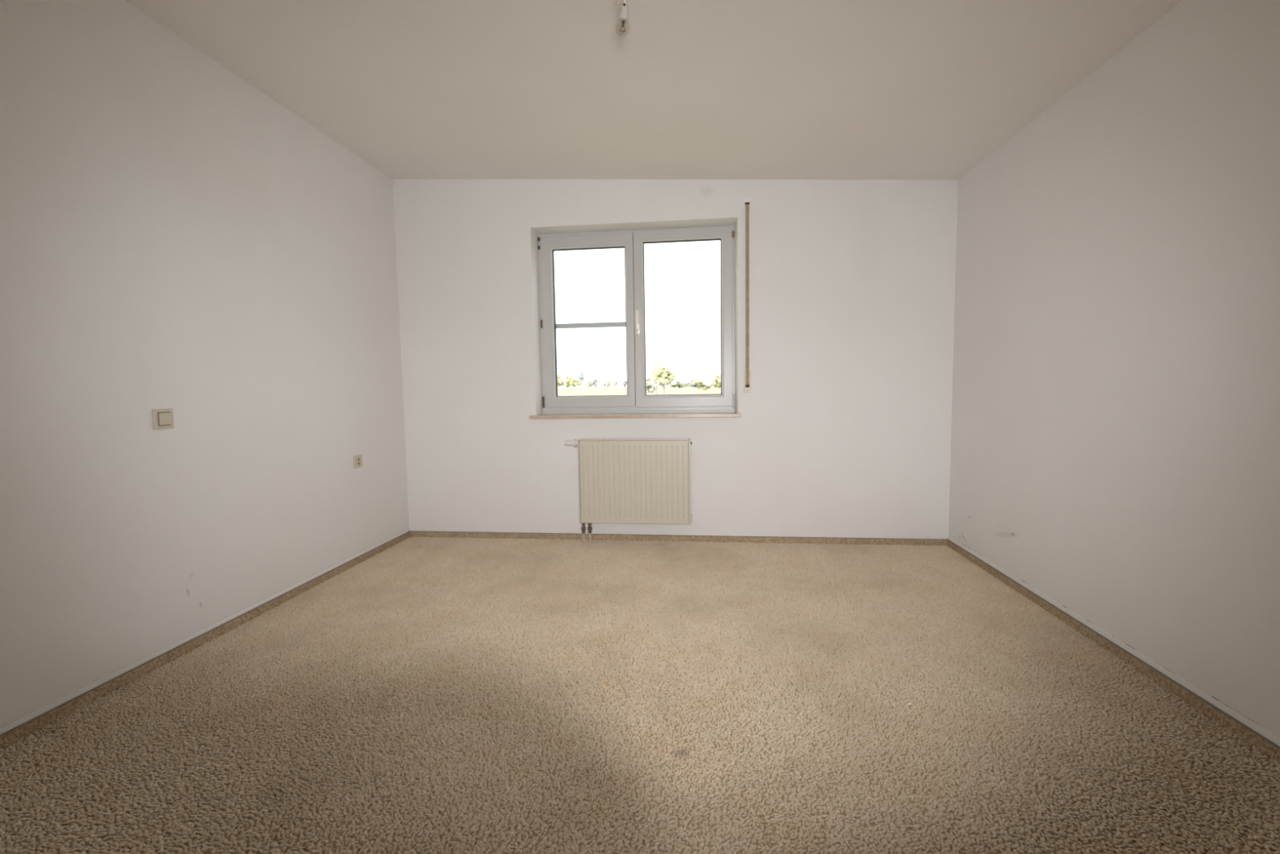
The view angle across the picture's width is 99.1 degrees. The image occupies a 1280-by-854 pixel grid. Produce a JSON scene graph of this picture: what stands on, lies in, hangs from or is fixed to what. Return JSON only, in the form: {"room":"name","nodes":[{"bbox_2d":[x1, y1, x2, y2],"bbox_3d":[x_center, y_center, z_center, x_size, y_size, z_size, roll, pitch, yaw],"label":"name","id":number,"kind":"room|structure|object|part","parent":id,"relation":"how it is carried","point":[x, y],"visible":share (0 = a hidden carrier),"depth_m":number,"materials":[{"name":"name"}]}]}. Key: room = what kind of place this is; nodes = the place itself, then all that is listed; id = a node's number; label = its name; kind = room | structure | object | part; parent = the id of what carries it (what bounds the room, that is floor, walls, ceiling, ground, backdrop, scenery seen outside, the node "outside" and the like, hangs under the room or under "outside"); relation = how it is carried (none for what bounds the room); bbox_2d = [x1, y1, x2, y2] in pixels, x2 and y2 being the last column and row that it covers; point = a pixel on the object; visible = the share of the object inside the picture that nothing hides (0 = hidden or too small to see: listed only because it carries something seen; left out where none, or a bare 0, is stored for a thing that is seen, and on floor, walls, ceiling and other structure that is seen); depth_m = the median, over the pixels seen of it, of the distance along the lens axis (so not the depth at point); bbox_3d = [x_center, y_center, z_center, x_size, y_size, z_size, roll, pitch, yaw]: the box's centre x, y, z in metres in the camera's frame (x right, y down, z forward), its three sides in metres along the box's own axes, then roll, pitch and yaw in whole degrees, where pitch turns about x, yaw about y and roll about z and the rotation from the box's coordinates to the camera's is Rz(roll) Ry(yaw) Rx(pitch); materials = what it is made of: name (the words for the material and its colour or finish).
{"room":"empty room","nodes":[
{"label":"empty room","id":0,"kind":"room"},
{"bbox_2d":[0,0,408,726],"bbox_3d":[-1.989,-0.297,1.742,0.200,2.478,4.650,0,4,7],"label":"wall","id":1,"kind":"structure","parent":0,"point":[174,235],"depth_m":2.11,"materials":[{"name":"paint"}]},
{"bbox_2d":[151,408,173,429],"bbox_3d":[-1.835,-0.031,2.106,0.020,0.077,0.077,0,4,7],"label":"light switch","id":2,"kind":"object","parent":1,"relation":"attached to","point":[162,418],"visible":1,"depth_m":2.10,"materials":[{"name":"beige plastic"}]},
{"bbox_2d":[0,527,410,749],"bbox_3d":[-1.867,0.907,1.795,0.014,0.066,4.200,0,4,7],"label":"baseboard","id":3,"kind":"structure","parent":1,"relation":"attached to","point":[14,731],"depth_m":2.10,"materials":[{"name":"wood"}]},
{"bbox_2d":[353,454,362,468],"bbox_3d":[-1.702,0.207,3.295,0.011,0.075,0.075,0,4,7],"label":"wall socket","id":4,"kind":"object","parent":1,"relation":"attached to","point":[357,460],"visible":1,"depth_m":3.29,"materials":[{"name":"beige plastic"}]},
{"bbox_2d":[0,537,1279,853],"bbox_3d":[-0.070,1.025,1.625,4.020,0.200,4.650,0,4,7],"label":"floor","id":5,"kind":"structure","parent":0,"point":[1202,808],"depth_m":1.49,"materials":[{"name":"beige carpet"}]},
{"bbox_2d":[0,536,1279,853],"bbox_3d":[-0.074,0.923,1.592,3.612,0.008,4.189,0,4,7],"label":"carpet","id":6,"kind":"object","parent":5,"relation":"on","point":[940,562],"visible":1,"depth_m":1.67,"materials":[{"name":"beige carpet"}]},
{"bbox_2d":[124,0,1182,179],"bbox_3d":[-0.110,-1.530,1.435,4.020,0.434,4.650,0,4,7],"label":"ceiling","id":7,"kind":"structure","parent":0,"point":[415,89],"depth_m":2.32,"materials":[{"name":"white paint"}]},
{"bbox_2d":[614,0,628,32],"bbox_3d":[-0.045,-1.288,1.572,0.094,0.302,0.094,0,4,7],"label":"pendant bulb","id":8,"kind":"object","parent":7,"relation":"hanging from","point":[624,12],"visible":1,"depth_m":1.57,"materials":[{"name":"grey"}]},
{"bbox_2d":[392,178,958,538],"bbox_3d":[0.156,-0.471,3.706,3.620,2.467,0.250,0,4,7],"label":"wall","id":9,"kind":"structure","parent":0,"point":[843,428],"depth_m":3.54,"materials":[{"name":"paint"}]},
{"bbox_2d":[564,437,692,542],"bbox_3d":[-0.076,0.424,3.623,0.844,0.701,0.100,0,4,7],"label":"radiator","id":10,"kind":"object","parent":9,"relation":"attached to","point":[621,480],"visible":1,"depth_m":3.57,"materials":[{"name":"beige metal"}]},
{"bbox_2d":[578,437,688,440],"bbox_3d":[-0.043,0.081,3.576,0.718,0.008,0.062,0,4,6],"label":"grille","id":11,"kind":"object","parent":10,"relation":"attached to","point":[677,438],"depth_m":3.57,"materials":[{"name":"beige metal"}]},
{"bbox_3d":[-0.041,0.362,3.571,0.711,0.544,0.012,0,4,6],"label":"panel","id":12,"kind":"part","parent":10,"relation":"part of","materials":[{"name":"beige metal"}]},
{"bbox_2d":[528,412,741,418],"bbox_3d":[-0.034,-0.078,3.698,1.408,0.022,0.216,0,4,7],"label":"windowsill","id":13,"kind":"structure","parent":9,"relation":"attached to","point":[704,414],"depth_m":3.61,"materials":[{"name":"beige stone"}]},
{"bbox_2d":[537,225,734,413],"bbox_3d":[-0.029,-0.719,3.768,1.349,1.247,0.124,0,4,7],"label":"window","id":14,"kind":"structure","parent":9,"relation":"in","point":[636,400],"depth_m":3.75,"materials":[{"name":"grey plastic"}]},
{"bbox_3d":[-0.360,-0.731,3.814,0.650,1.183,0.052,0,4,6],"label":"sash","id":15,"kind":"part","parent":14,"relation":"part of","materials":[{"name":"grey plastic"}]},
{"bbox_3d":[-0.018,-0.726,3.722,0.021,0.133,0.037,0,4,6],"label":"handle lever","id":16,"kind":"part","parent":14,"relation":"part of","materials":[{"name":"white paint"}]},
{"bbox_3d":[-0.014,-0.671,3.748,0.027,0.075,0.010,0,4,6],"label":"handle","id":17,"kind":"part","parent":14,"relation":"part of","materials":[{"name":"white paint"}]},
{"bbox_3d":[0.295,-0.739,3.740,0.667,1.202,0.052,0,4,6],"label":"sash","id":18,"kind":"part","parent":14,"relation":"part of","materials":[{"name":"grey plastic"}]},
{"bbox_2d":[410,528,946,546],"bbox_3d":[0.160,0.741,3.665,3.593,0.056,0.014,0,4,7],"label":"baseboard","id":19,"kind":"structure","parent":9,"relation":"attached to","point":[856,540],"depth_m":3.64,"materials":[{"name":"wood"}]},
{"bbox_2d":[743,197,751,392],"bbox_3d":[0.685,-0.833,3.483,0.046,1.225,0.018,0,4,7],"label":"strap","id":20,"kind":"object","parent":9,"relation":"attached to","point":[747,202],"visible":1,"depth_m":3.48,"materials":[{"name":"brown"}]},
{"bbox_3d":[0.694,-0.291,3.527,0.042,0.138,0.012,0,4,6],"label":"winder plate","id":21,"kind":"part","parent":20,"relation":"part of","materials":[{"name":"beige plastic"}]},
{"bbox_2d":[948,0,1279,737],"bbox_3d":[1.808,-0.213,1.318,0.200,2.256,4.650,0,4,7],"label":"wall","id":22,"kind":"structure","parent":0,"point":[1115,429],"depth_m":1.91,"materials":[{"name":"paint"}]},
{"bbox_2d":[946,535,1279,764],"bbox_3d":[1.716,0.881,1.386,0.014,0.068,4.200,0,4,7],"label":"baseboard","id":23,"kind":"structure","parent":22,"relation":"attached to","point":[1267,742],"depth_m":1.91,"materials":[{"name":"wood"}]},
{"label":"outside","id":24,"kind":"structure","parent":0,"visible":0},
{"bbox_2d":[557,386,720,395],"bbox_3d":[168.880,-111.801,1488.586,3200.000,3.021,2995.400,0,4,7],"label":"ground","id":25,"kind":"structure","parent":24,"point":[575,391],"depth_m":314.22,"materials":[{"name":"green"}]},
{"bbox_2d":[557,375,564,387],"bbox_3d":[-137.362,-76.625,918.125,18.837,21.612,17.235,0,4,7],"label":"tree","id":26,"kind":"object","parent":25,"relation":"on","point":[560,382],"visible":0.68,"depth_m":914.89,"materials":[{"name":"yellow plant"}]},
{"bbox_2d":[564,374,574,387],"bbox_3d":[-124.096,-80.515,957.844,19.586,23.014,20.174,0,4,7],"label":"tree","id":27,"kind":"object","parent":25,"relation":"on","point":[567,380],"visible":0.97,"depth_m":952.50,"materials":[{"name":"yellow plant"}]},
{"bbox_2d":[570,378,582,386],"bbox_3d":[-105.987,-73.352,910.038,17.628,15.365,17.045,0,4,7],"label":"tree","id":28,"kind":"object","parent":25,"relation":"on","point":[575,382],"visible":1,"depth_m":906.00,"materials":[{"name":"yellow plant"}]},
{"bbox_2d":[577,371,585,386],"bbox_3d":[-103.302,-84.506,964.389,12.573,29.349,13.662,0,4,7],"label":"tree","id":29,"kind":"object","parent":25,"relation":"on","point":[581,376],"visible":0.97,"depth_m":962.20,"materials":[{"name":"grey plant"}]},
{"bbox_2d":[583,380,592,386],"bbox_3d":[-88.735,-74.690,943.717,16.714,12.522,13.913,0,4,7],"label":"tree","id":30,"kind":"object","parent":25,"relation":"on","point":[588,384],"visible":0.97,"depth_m":940.25,"materials":[{"name":"green plant"}]},
{"bbox_2d":[591,377,597,386],"bbox_3d":[-76.015,-74.074,911.183,10.185,15.646,10.763,0,4,7],"label":"tree","id":31,"kind":"object","parent":25,"relation":"on","point":[593,382],"visible":1,"depth_m":908.44,"materials":[{"name":"grey plant"}]},
{"bbox_2d":[600,380,610,386],"bbox_3d":[-59.916,-76.081,960.229,16.981,11.841,17.795,0,4,7],"label":"tree","id":32,"kind":"object","parent":25,"relation":"on","point":[606,383],"visible":1,"depth_m":955.53,"materials":[{"name":"green plant"}]},
{"bbox_2d":[611,378,617,386],"bbox_3d":[-44.728,-77.300,958.191,12.818,14.080,11.696,0,4,7],"label":"tree","id":33,"kind":"object","parent":25,"relation":"on","point":[615,382],"visible":1,"depth_m":955.76,"materials":[{"name":"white plant"}]},
{"bbox_2d":[621,379,626,386],"bbox_3d":[-27.539,-80.846,1006.965,14.888,13.677,15.020,0,4,7],"label":"tree","id":34,"kind":"object","parent":25,"relation":"on","point":[624,383],"visible":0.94,"depth_m":1003.47,"materials":[{"name":"grey plant"}]},
{"bbox_2d":[645,375,658,392],"bbox_3d":[3.879,-20.303,260.259,10.321,8.204,9.530,0,4,7],"label":"tree","id":35,"kind":"object","parent":25,"relation":"on","point":[651,386],"visible":0.62,"depth_m":257.93,"materials":[{"name":"green plant"}]},
{"bbox_2d":[648,354,662,395],"bbox_3d":[5.235,-16.541,174.960,4.798,13.847,4.185,0,4,7],"label":"tree","id":36,"kind":"object","parent":25,"relation":"on","point":[655,364],"visible":0.67,"depth_m":173.89,"materials":[{"name":"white plant"}]},
{"bbox_2d":[653,365,675,394],"bbox_3d":[6.621,-12.235,149.781,6.025,8.957,5.716,0,4,7],"label":"tree","id":37,"kind":"object","parent":25,"relation":"on","point":[664,375],"visible":1,"depth_m":148.12,"materials":[{"name":"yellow plant"}]},
{"bbox_2d":[666,380,690,387],"bbox_3d":[34.622,-38.812,498.232,23.318,6.813,21.164,0,4,7],"label":"tree","id":38,"kind":"object","parent":25,"relation":"on","point":[678,384],"visible":0.98,"depth_m":491.38,"materials":[{"name":"green plant"}]},
{"bbox_2d":[688,377,697,387],"bbox_3d":[52.336,-41.997,515.824,14.221,9.765,14.036,0,4,7],"label":"tree","id":39,"kind":"object","parent":25,"relation":"on","point":[691,384],"visible":0.54,"depth_m":513.84,"materials":[{"name":"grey plant"}]},
{"bbox_2d":[693,375,712,390],"bbox_3d":[37.688,-26.428,327.064,12.052,8.847,12.745,0,4,7],"label":"tree","id":40,"kind":"object","parent":25,"relation":"on","point":[702,382],"visible":0.98,"depth_m":324.31,"materials":[{"name":"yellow plant"}]},
{"bbox_2d":[706,373,712,379],"bbox_3d":[89.298,-60.220,692.059,8.468,17.199,7.783,0,4,7],"label":"tree","id":41,"kind":"object","parent":25,"relation":"on","point":[710,377],"visible":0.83,"depth_m":690.09,"materials":[{"name":"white plant"}]},
{"bbox_2d":[709,373,720,390],"bbox_3d":[45.107,-25.794,315.653,9.632,10.000,10.688,0,4,7],"label":"tree","id":42,"kind":"object","parent":25,"relation":"on","point":[716,381],"visible":0.73,"depth_m":313.41,"materials":[{"name":"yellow plant"}]}
]}

